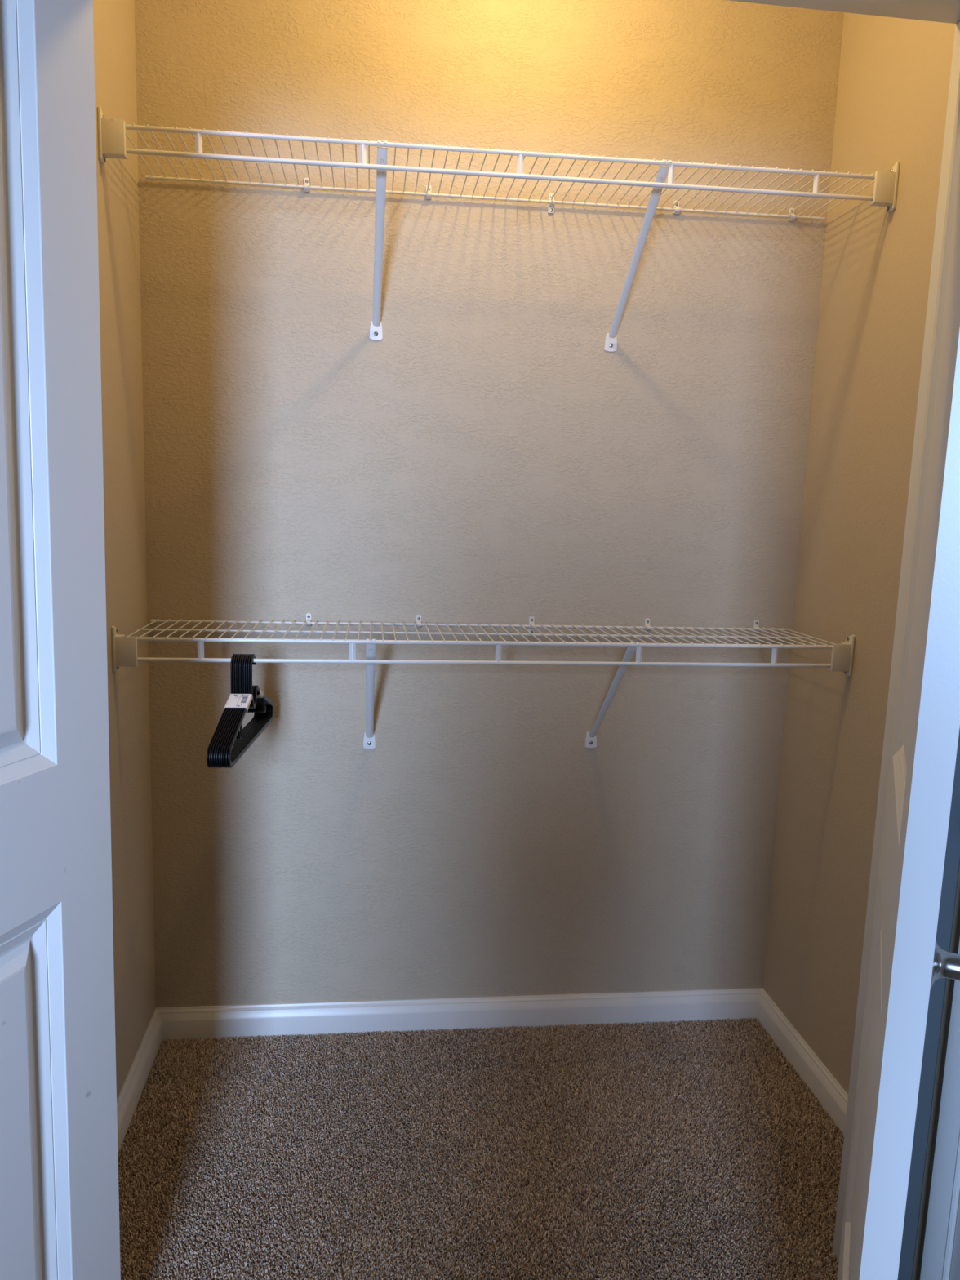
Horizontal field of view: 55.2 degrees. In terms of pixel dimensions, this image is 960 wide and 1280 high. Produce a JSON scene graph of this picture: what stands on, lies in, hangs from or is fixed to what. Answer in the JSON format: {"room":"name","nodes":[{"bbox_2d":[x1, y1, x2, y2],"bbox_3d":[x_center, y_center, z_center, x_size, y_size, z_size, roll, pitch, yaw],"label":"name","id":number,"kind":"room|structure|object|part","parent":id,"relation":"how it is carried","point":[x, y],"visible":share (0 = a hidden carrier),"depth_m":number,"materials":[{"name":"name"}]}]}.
{"room":"closet","nodes":[
{"label":"closet","id":0,"kind":"room"},
{"bbox_2d":[93,0,155,1099],"bbox_3d":[-0.761,-0.230,1.692,0.100,2.650,0.770,1,9,-7],"label":"wall","id":1,"kind":"structure","parent":0,"point":[113,20],"depth_m":1.91,"materials":[{"name":"beige paint"}]},
{"bbox_2d":[97,106,128,162],"bbox_3d":[-0.678,-0.929,1.698,0.047,0.094,0.035,1,9,-7],"label":"bracket","id":2,"kind":"object","parent":1,"relation":"attached to","point":[111,132],"visible":1,"depth_m":1.68,"materials":[{"name":"white plastic"}]},
{"bbox_3d":[-0.699,-0.929,1.696,0.004,0.094,0.034,1,9,-7],"label":"wall plate","id":3,"kind":"part","parent":2,"relation":"part of","materials":[{"name":"white plastic"}]},
{"bbox_2d":[111,626,139,671],"bbox_3d":[-0.709,0.017,1.840,0.047,0.094,0.035,1,9,-7],"label":"bracket","id":4,"kind":"object","parent":1,"relation":"attached to","point":[124,649],"visible":1,"depth_m":1.82,"materials":[{"name":"white plastic"}]},
{"bbox_3d":[-0.730,0.017,1.838,0.004,0.094,0.034,1,9,-7],"label":"wall plate","id":5,"kind":"part","parent":4,"relation":"part of","materials":[{"name":"white plastic"}]},
{"bbox_2d":[116,1008,162,1155],"bbox_3d":[-0.744,1.002,1.883,0.018,0.084,0.770,1,9,-7],"label":"baseboard","id":6,"kind":"structure","parent":1,"relation":"attached to","point":[128,1098],"depth_m":2.03,"materials":[{"name":"white wood"}]},
{"bbox_2d":[118,1020,843,1279],"bbox_3d":[-0.849,1.350,-0.027,3.959,0.050,4.800,1,9,-7],"label":"floor","id":7,"kind":"structure","parent":0,"point":[595,1108],"depth_m":1.83,"materials":[{"name":"brown carpet"}]},
{"bbox_2d":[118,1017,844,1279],"bbox_3d":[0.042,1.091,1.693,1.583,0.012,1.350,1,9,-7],"label":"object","id":8,"kind":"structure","parent":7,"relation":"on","point":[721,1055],"depth_m":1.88,"materials":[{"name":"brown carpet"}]},
{"bbox_2d":[134,0,844,1007],"bbox_3d":[0.011,-0.283,2.219,1.759,2.650,0.100,1,9,-7],"label":"wall","id":9,"kind":"structure","parent":0,"point":[486,459],"depth_m":2.15,"materials":[{"name":"beige paint"}]},
{"bbox_2d":[363,638,375,749],"bbox_3d":[-0.245,0.131,2.051,0.030,0.312,0.293,1,9,-7],"label":"brace","id":10,"kind":"object","parent":9,"relation":"attached to","point":[369,740],"visible":0.98,"depth_m":2.06,"materials":[{"name":"white metal"}]},
{"bbox_3d":[-0.267,0.243,2.214,0.030,0.041,0.002,1,9,-7],"label":"foot plate","id":11,"kind":"part","parent":10,"relation":"part of","materials":[{"name":"white metal"}]},
{"bbox_2d":[368,140,387,340],"bbox_3d":[-0.213,-0.815,1.910,0.031,0.321,0.293,1,9,-7],"label":"brace","id":12,"kind":"object","parent":9,"relation":"attached to","point":[375,328],"visible":0.99,"depth_m":1.91,"materials":[{"name":"white metal"}]},
{"bbox_3d":[-0.235,-0.698,2.073,0.030,0.041,0.002,1,9,-7],"label":"foot plate","id":13,"kind":"part","parent":12,"relation":"part of","materials":[{"name":"white metal"}]},
{"bbox_2d":[155,987,762,1041],"bbox_3d":[-0.022,0.957,2.345,1.559,0.084,0.018,1,9,-7],"label":"baseboard","id":14,"kind":"structure","parent":9,"relation":"attached to","point":[382,1015],"depth_m":2.33,"materials":[{"name":"white wood"}]},
{"bbox_2d":[126,618,835,667],"bbox_3d":[0.021,0.005,2.061,1.529,0.053,0.284,1,9,-7],"label":"wire shelf","id":15,"kind":"object","parent":9,"relation":"attached to","point":[200,641],"visible":1,"depth_m":1.97,"materials":[{"name":"white metal"}]},
{"bbox_3d":[-0.564,0.020,1.853,0.013,0.038,0.006,1,9,-7],"label":"lip post","id":16,"kind":"part","parent":15,"relation":"part of","materials":[{"name":"white metal"}]},
{"bbox_2d":[206,653,256,768],"bbox_3d":[-0.503,0.120,1.876,0.004,0.185,0.410,2,9,-2],"label":"clothes hanger","id":17,"kind":"object","parent":15,"relation":"hanging from","point":[233,655],"visible":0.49,"depth_m":1.80,"materials":[{"name":"black plastic"}]},
{"bbox_3d":[-0.504,0.155,1.882,0.004,0.113,0.410,2,9,-2],"label":"hanger frame","id":18,"kind":"part","parent":17,"relation":"part of","materials":[{"name":"black plastic"}]},
{"bbox_2d":[223,693,252,712],"bbox_3d":[-0.483,0.127,1.835,0.045,0.030,0.055,2,9,-2],"label":"paper label","id":19,"kind":"object","parent":17,"relation":"attached to","point":[234,700],"visible":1,"depth_m":1.83,"materials":[{"name":"white paper"}]},
{"bbox_2d":[208,653,257,768],"bbox_3d":[-0.499,0.120,1.877,0.004,0.185,0.410,2,9,-2],"label":"clothes hanger","id":20,"kind":"object","parent":15,"relation":"hanging from","point":[235,655],"visible":0.44,"depth_m":1.81,"materials":[{"name":"black plastic"}]},
{"bbox_3d":[-0.500,0.155,1.882,0.004,0.113,0.410,2,9,-2],"label":"hanger frame","id":21,"kind":"part","parent":20,"relation":"part of","materials":[{"name":"black plastic"}]},
{"bbox_2d":[211,653,260,768],"bbox_3d":[-0.495,0.120,1.877,0.004,0.185,0.410,2,9,-2],"label":"clothes hanger","id":22,"kind":"object","parent":15,"relation":"hanging from","point":[237,655],"visible":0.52,"depth_m":1.85,"materials":[{"name":"black plastic"}]},
{"bbox_3d":[-0.496,0.156,1.883,0.004,0.113,0.410,2,9,-2],"label":"hanger frame","id":23,"kind":"part","parent":22,"relation":"part of","materials":[{"name":"black plastic"}]},
{"bbox_2d":[213,653,262,768],"bbox_3d":[-0.490,0.120,1.878,0.004,0.185,0.410,2,9,-2],"label":"clothes hanger","id":24,"kind":"object","parent":15,"relation":"hanging from","point":[239,655],"visible":0.47,"depth_m":1.85,"materials":[{"name":"black plastic"}]},
{"bbox_3d":[-0.491,0.156,1.883,0.004,0.113,0.410,2,9,-2],"label":"hanger frame","id":25,"kind":"part","parent":24,"relation":"part of","materials":[{"name":"black plastic"}]},
{"bbox_2d":[216,653,263,768],"bbox_3d":[-0.486,0.120,1.879,0.004,0.185,0.410,2,9,-2],"label":"clothes hanger","id":26,"kind":"object","parent":15,"relation":"hanging from","point":[242,655],"visible":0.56,"depth_m":1.85,"materials":[{"name":"black plastic"}]},
{"bbox_3d":[-0.487,0.156,1.884,0.004,0.113,0.410,2,9,-2],"label":"hanger frame","id":27,"kind":"part","parent":26,"relation":"part of","materials":[{"name":"black plastic"}]},
{"bbox_2d":[218,653,266,768],"bbox_3d":[-0.482,0.120,1.879,0.004,0.185,0.410,2,9,-2],"label":"clothes hanger","id":28,"kind":"object","parent":15,"relation":"hanging from","point":[244,655],"visible":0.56,"depth_m":1.85,"materials":[{"name":"black plastic"}]},
{"bbox_3d":[-0.483,0.156,1.884,0.004,0.113,0.410,2,9,-2],"label":"hanger frame","id":29,"kind":"part","parent":28,"relation":"part of","materials":[{"name":"black plastic"}]},
{"bbox_2d":[220,653,267,768],"bbox_3d":[-0.478,0.120,1.879,0.004,0.185,0.410,2,9,-2],"label":"clothes hanger","id":30,"kind":"object","parent":15,"relation":"hanging from","point":[246,655],"visible":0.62,"depth_m":1.85,"materials":[{"name":"black plastic"}]},
{"bbox_3d":[-0.479,0.156,1.885,0.004,0.113,0.410,2,9,-2],"label":"hanger frame","id":31,"kind":"part","parent":30,"relation":"part of","materials":[{"name":"black plastic"}]},
{"bbox_2d":[222,653,270,768],"bbox_3d":[-0.473,0.120,1.880,0.004,0.185,0.410,2,9,-2],"label":"clothes hanger","id":32,"kind":"object","parent":15,"relation":"hanging from","point":[248,655],"visible":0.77,"depth_m":1.85,"materials":[{"name":"black plastic"}]},
{"bbox_2d":[225,653,271,768],"bbox_3d":[-0.469,0.120,1.881,0.004,0.185,0.410,2,9,-2],"label":"clothes hanger","id":33,"kind":"object","parent":15,"relation":"hanging from","point":[251,655],"visible":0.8,"depth_m":1.85,"materials":[{"name":"black plastic"}]},
{"bbox_2d":[227,653,273,768],"bbox_3d":[-0.465,0.120,1.881,0.004,0.185,0.410,2,9,-2],"label":"clothes hanger","id":34,"kind":"object","parent":15,"relation":"hanging from","point":[264,697],"visible":0.96,"depth_m":1.85,"materials":[{"name":"black plastic"}]},
{"bbox_2d":[256,689,263,697],"bbox_3d":[-0.486,0.113,1.947,0.045,0.024,0.038,2,9,-2],"label":"paper label","id":35,"kind":"object","parent":34,"relation":"attached to","point":[261,694],"visible":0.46,"depth_m":1.95,"materials":[{"name":"white"}]},
{"bbox_2d":[306,613,311,626],"bbox_3d":[-0.401,-0.047,2.146,0.012,0.030,0.017,1,9,-7],"label":"clip","id":36,"kind":"object","parent":15,"relation":"attached to","point":[308,615],"visible":1,"depth_m":2.15,"materials":[{"name":"white plastic"}]},
{"bbox_3d":[-0.402,-0.049,2.153,0.012,0.028,0.003,1,9,-7],"label":"clip plate","id":37,"kind":"part","parent":36,"relation":"part of","materials":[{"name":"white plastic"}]},
{"bbox_3d":[-0.263,0.024,1.890,0.013,0.038,0.006,1,9,-7],"label":"lip post","id":38,"kind":"part","parent":15,"relation":"part of","materials":[{"name":"white metal"}]},
{"bbox_2d":[416,614,421,627],"bbox_3d":[-0.145,-0.044,2.177,0.012,0.030,0.017,1,9,-7],"label":"clip","id":39,"kind":"object","parent":15,"relation":"attached to","point":[418,616],"visible":1,"depth_m":2.18,"materials":[{"name":"white plastic"}]},
{"bbox_3d":[-0.146,-0.046,2.184,0.012,0.028,0.003,1,9,-7],"label":"clip plate","id":40,"kind":"part","parent":39,"relation":"part of","materials":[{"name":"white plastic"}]},
{"bbox_3d":[0.007,-0.035,2.193,1.525,0.006,0.006,1,9,-7],"label":"rail","id":41,"kind":"part","parent":15,"relation":"part of","materials":[{"name":"white metal"}]},
{"bbox_3d":[0.038,0.048,1.930,1.475,0.008,0.008,1,9,-7],"label":"hanging rod","id":42,"kind":"part","parent":15,"relation":"part of","materials":[{"name":"white metal"}]},
{"bbox_3d":[0.040,0.007,1.924,1.475,0.008,0.008,1,9,-7],"label":"rail","id":43,"kind":"part","parent":15,"relation":"part of","materials":[{"name":"white metal"}]},
{"bbox_3d":[0.039,0.027,1.926,0.013,0.038,0.006,1,9,-7],"label":"lip post","id":44,"kind":"part","parent":15,"relation":"part of","materials":[{"name":"white metal"}]},
{"bbox_2d":[528,616,534,633],"bbox_3d":[0.125,-0.034,2.211,0.014,0.044,0.017,1,9,-7],"label":"clip","id":45,"kind":"object","parent":15,"relation":"attached to","point":[531,619],"visible":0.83,"depth_m":2.21,"materials":[{"name":"white plastic"}]},
{"bbox_3d":[0.125,-0.043,2.216,0.012,0.028,0.003,1,9,-7],"label":"clip plate","id":46,"kind":"part","parent":45,"relation":"part of","materials":[{"name":"white plastic"}]},
{"bbox_3d":[0.341,0.031,1.963,0.013,0.038,0.006,1,9,-7],"label":"lip post","id":47,"kind":"part","parent":15,"relation":"part of","materials":[{"name":"white metal"}]},
{"bbox_2d":[644,617,651,631],"bbox_3d":[0.411,-0.037,2.244,0.012,0.030,0.017,1,9,-7],"label":"clip","id":48,"kind":"object","parent":15,"relation":"attached to","point":[646,620],"visible":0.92,"depth_m":2.25,"materials":[{"name":"white plastic"}]},
{"bbox_3d":[0.410,-0.039,2.251,0.012,0.028,0.003,1,9,-7],"label":"clip plate","id":49,"kind":"part","parent":48,"relation":"part of","materials":[{"name":"white plastic"}]},
{"bbox_2d":[753,619,760,632],"bbox_3d":[0.688,-0.034,2.278,0.012,0.030,0.017,1,9,-7],"label":"clip","id":50,"kind":"object","parent":15,"relation":"attached to","point":[756,624],"visible":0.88,"depth_m":2.28,"materials":[{"name":"white plastic"}]},
{"bbox_3d":[0.688,-0.036,2.284,0.012,0.028,0.003,1,9,-7],"label":"clip plate","id":51,"kind":"part","parent":50,"relation":"part of","materials":[{"name":"white plastic"}]},
{"bbox_3d":[0.642,0.034,1.999,0.013,0.038,0.006,1,9,-7],"label":"lip post","id":52,"kind":"part","parent":15,"relation":"part of","materials":[{"name":"white metal"}]},
{"bbox_2d":[125,123,875,220],"bbox_3d":[0.060,-0.946,1.920,1.529,0.052,0.284,0,9,-7],"label":"wire shelf","id":53,"kind":"object","parent":9,"relation":"attached to","point":[521,155],"visible":0.96,"depth_m":1.82,"materials":[{"name":"white metal"}]},
{"bbox_3d":[-0.525,-0.926,1.713,0.013,0.038,0.006,0,9,-7],"label":"lip post","id":54,"kind":"part","parent":53,"relation":"part of","materials":[{"name":"white metal"}]},
{"bbox_2d":[303,177,310,191],"bbox_3d":[-0.378,-0.995,2.003,0.012,0.030,0.017,1,9,-7],"label":"clip","id":55,"kind":"object","parent":53,"relation":"attached to","point":[306,186],"visible":0.93,"depth_m":2.01,"materials":[{"name":"white plastic"}]},
{"bbox_3d":[-0.223,-0.925,1.749,0.013,0.038,0.006,0,9,-7],"label":"lip post","id":56,"kind":"part","parent":53,"relation":"part of","materials":[{"name":"white metal"}]},
{"bbox_2d":[425,185,431,199],"bbox_3d":[-0.114,-0.994,2.035,0.012,0.030,0.017,1,9,-7],"label":"clip","id":57,"kind":"object","parent":53,"relation":"attached to","point":[428,196],"visible":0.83,"depth_m":2.04,"materials":[{"name":"white plastic"}]},
{"bbox_3d":[0.047,-0.986,2.052,1.525,0.007,0.006,0,9,-7],"label":"rail","id":58,"kind":"part","parent":53,"relation":"part of","materials":[{"name":"white metal"}]},
{"bbox_3d":[0.078,-0.904,1.789,1.475,0.008,0.008,0,9,-7],"label":"hanging rod","id":59,"kind":"part","parent":53,"relation":"part of","materials":[{"name":"white metal"}]},
{"bbox_3d":[0.079,-0.945,1.782,1.475,0.008,0.008,0,9,-7],"label":"rail","id":60,"kind":"part","parent":53,"relation":"part of","materials":[{"name":"white metal"}]},
{"bbox_3d":[0.078,-0.924,1.785,0.013,0.038,0.006,0,9,-7],"label":"lip post","id":61,"kind":"part","parent":53,"relation":"part of","materials":[{"name":"white metal"}]},
{"bbox_2d":[547,192,555,213],"bbox_3d":[0.162,-0.986,2.069,0.014,0.044,0.017,1,9,-7],"label":"clip","id":62,"kind":"object","parent":53,"relation":"attached to","point":[550,210],"visible":0.94,"depth_m":2.07,"materials":[{"name":"white plastic"}]},
{"bbox_3d":[0.161,-0.995,2.075,0.012,0.028,0.003,1,9,-7],"label":"clip plate","id":63,"kind":"part","parent":62,"relation":"part of","materials":[{"name":"white plastic"}]},
{"bbox_3d":[0.380,-0.923,1.821,0.013,0.038,0.006,0,9,-7],"label":"lip post","id":64,"kind":"part","parent":53,"relation":"part of","materials":[{"name":"white metal"}]},
{"bbox_2d":[673,200,680,214],"bbox_3d":[0.452,-0.992,2.103,0.012,0.030,0.017,1,9,-7],"label":"clip","id":65,"kind":"object","parent":53,"relation":"attached to","point":[676,206],"visible":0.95,"depth_m":2.10,"materials":[{"name":"white plastic"}]},
{"bbox_2d":[788,208,795,221],"bbox_3d":[0.728,-0.991,2.136,0.012,0.030,0.017,1,9,-7],"label":"clip","id":66,"kind":"object","parent":53,"relation":"attached to","point":[793,218],"visible":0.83,"depth_m":2.14,"materials":[{"name":"white plastic"}]},
{"bbox_3d":[0.682,-0.922,1.857,0.013,0.038,0.006,0,9,-7],"label":"lip post","id":67,"kind":"part","parent":53,"relation":"part of","materials":[{"name":"white metal"}]},
{"bbox_2d":[584,641,639,748],"bbox_3d":[0.300,0.137,2.117,0.030,0.312,0.293,1,9,-8],"label":"brace","id":68,"kind":"object","parent":9,"relation":"attached to","point":[591,737],"visible":0.99,"depth_m":2.13,"materials":[{"name":"white metal"}]},
{"bbox_3d":[0.276,0.248,2.279,0.030,0.041,0.002,1,9,-7],"label":"foot plate","id":69,"kind":"part","parent":68,"relation":"part of","materials":[{"name":"white metal"}]},
{"bbox_2d":[604,159,671,351],"bbox_3d":[0.335,-0.811,1.976,0.030,0.325,0.295,0,9,-10],"label":"brace","id":70,"kind":"object","parent":9,"relation":"attached to","point":[611,341],"visible":0.99,"depth_m":1.98,"materials":[{"name":"white metal"}]},
{"bbox_3d":[0.305,-0.693,2.138,0.030,0.041,0.002,1,9,-7],"label":"foot plate","id":71,"kind":"part","parent":70,"relation":"part of","materials":[{"name":"white metal"}]},
{"bbox_2d":[762,12,955,1093],"bbox_3d":[0.885,-0.205,1.892,0.100,2.650,0.770,1,9,-7],"label":"wall","id":72,"kind":"structure","parent":0,"point":[894,77],"depth_m":2.02,"materials":[{"name":"beige paint"}]},
{"bbox_2d":[756,988,848,1134],"bbox_3d":[0.786,1.025,2.069,0.018,0.084,0.770,1,9,-7],"label":"baseboard","id":73,"kind":"structure","parent":72,"relation":"attached to","point":[830,1094],"depth_m":2.17,"materials":[{"name":"white wood"}]},
{"bbox_2d":[826,635,855,676],"bbox_3d":[0.792,0.033,2.021,0.047,0.094,0.035,1,9,-7],"label":"bracket","id":74,"kind":"object","parent":72,"relation":"attached to","point":[842,655],"visible":1,"depth_m":2.01,"materials":[{"name":"white plastic"}]},
{"bbox_3d":[0.813,0.033,2.024,0.004,0.094,0.034,1,9,-7],"label":"wall plate","id":75,"kind":"part","parent":74,"relation":"part of","materials":[{"name":"white plastic"}]},
{"bbox_2d":[868,162,899,212],"bbox_3d":[0.823,-0.925,1.878,0.047,0.094,0.035,1,9,-7],"label":"bracket","id":76,"kind":"object","parent":72,"relation":"attached to","point":[886,183],"visible":1,"depth_m":1.86,"materials":[{"name":"white plastic"}]},
{"bbox_3d":[0.845,-0.925,1.881,0.004,0.094,0.034,1,9,-7],"label":"wall plate","id":77,"kind":"part","parent":76,"relation":"part of","materials":[{"name":"white plastic"}]},
{"bbox_2d":[911,866,959,1279],"bbox_3d":[1.076,0.149,-0.438,0.100,2.650,3.905,1,9,-7],"label":"wall","id":78,"kind":"structure","parent":0,"point":[955,938],"depth_m":1.55,"materials":[{"name":"beige paint"}]},
{"bbox_2d":[920,939,959,1279],"bbox_3d":[0.795,0.098,1.396,0.016,2.110,0.053,1,9,-7],"label":"door","id":79,"kind":"structure","parent":78,"relation":"attached to","point":[944,1193],"depth_m":1.51,"materials":[{"name":"white wood"}]},
{"bbox_2d":[949,1195,959,1279],"bbox_3d":[0.817,0.176,0.982,0.070,2.020,0.784,1,9,-7],"label":"door","id":80,"kind":"structure","parent":78,"relation":"in","point":[955,1264],"depth_m":1.49,"materials":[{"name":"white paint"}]},
{"bbox_3d":[-0.980,-0.169,1.237,3.959,2.650,0.090,1,9,-7],"label":"wall","id":81,"kind":"structure","parent":0,"visible":0},
{"bbox_2d":[0,0,120,1279],"bbox_3d":[-0.612,0.128,0.980,0.045,2.018,0.623,4,8,15],"label":"door","id":82,"kind":"structure","parent":81,"relation":"in","point":[60,1195],"depth_m":1.15,"materials":[{"name":"white paint"}]},
{"bbox_3d":[-0.585,-0.286,0.913,0.017,0.952,0.410,4,8,15],"label":"panel","id":83,"kind":"part","parent":82,"relation":"part of","materials":[{"name":"white paint"}]},
{"bbox_3d":[-0.619,0.655,1.045,0.017,0.585,0.410,4,8,15],"label":"panel","id":84,"kind":"part","parent":82,"relation":"part of","materials":[{"name":"white paint"}]},
{"bbox_2d":[727,0,959,23],"bbox_3d":[0.093,-0.929,1.248,1.286,0.018,0.090,1,9,-7],"label":"trim","id":85,"kind":"structure","parent":81,"relation":"attached to","point":[936,11],"depth_m":1.33,"materials":[{"name":"white"}]},
{"bbox_2d":[832,21,959,1260],"bbox_3d":[0.689,0.107,1.478,0.018,2.061,0.090,1,9,-7],"label":"trim","id":86,"kind":"structure","parent":81,"relation":"attached to","point":[955,66],"depth_m":1.49,"materials":[{"name":"white wood"}]},
{"bbox_2d":[836,71,959,1279],"bbox_3d":[0.578,0.145,1.144,0.102,2.018,0.624,5,9,23],"label":"door frame","id":87,"kind":"structure","parent":81,"relation":"in","point":[906,959],"depth_m":0.92,"materials":[{"name":"white paint"}]},
{"bbox_3d":[0.520,0.667,1.234,0.017,0.585,0.410,5,9,23],"label":"panel","id":88,"kind":"part","parent":87,"relation":"part of","materials":[{"name":"white paint"}]},
{"bbox_3d":[0.551,-0.273,1.093,0.017,0.952,0.410,5,9,23],"label":"panel","id":89,"kind":"part","parent":87,"relation":"part of","materials":[{"name":"white paint"}]},
{"bbox_3d":[0.490,0.333,0.931,0.066,0.061,0.061,5,9,23],"label":"knob","id":90,"kind":"part","parent":87,"relation":"part of","materials":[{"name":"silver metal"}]},
{"bbox_2d":[897,728,959,1279],"bbox_3d":[0.734,0.076,1.425,0.084,2.142,0.016,1,9,-7],"label":"trim","id":91,"kind":"structure","parent":81,"relation":"attached to","point":[952,860],"depth_m":1.51,"materials":[{"name":"white paint"}]}
]}

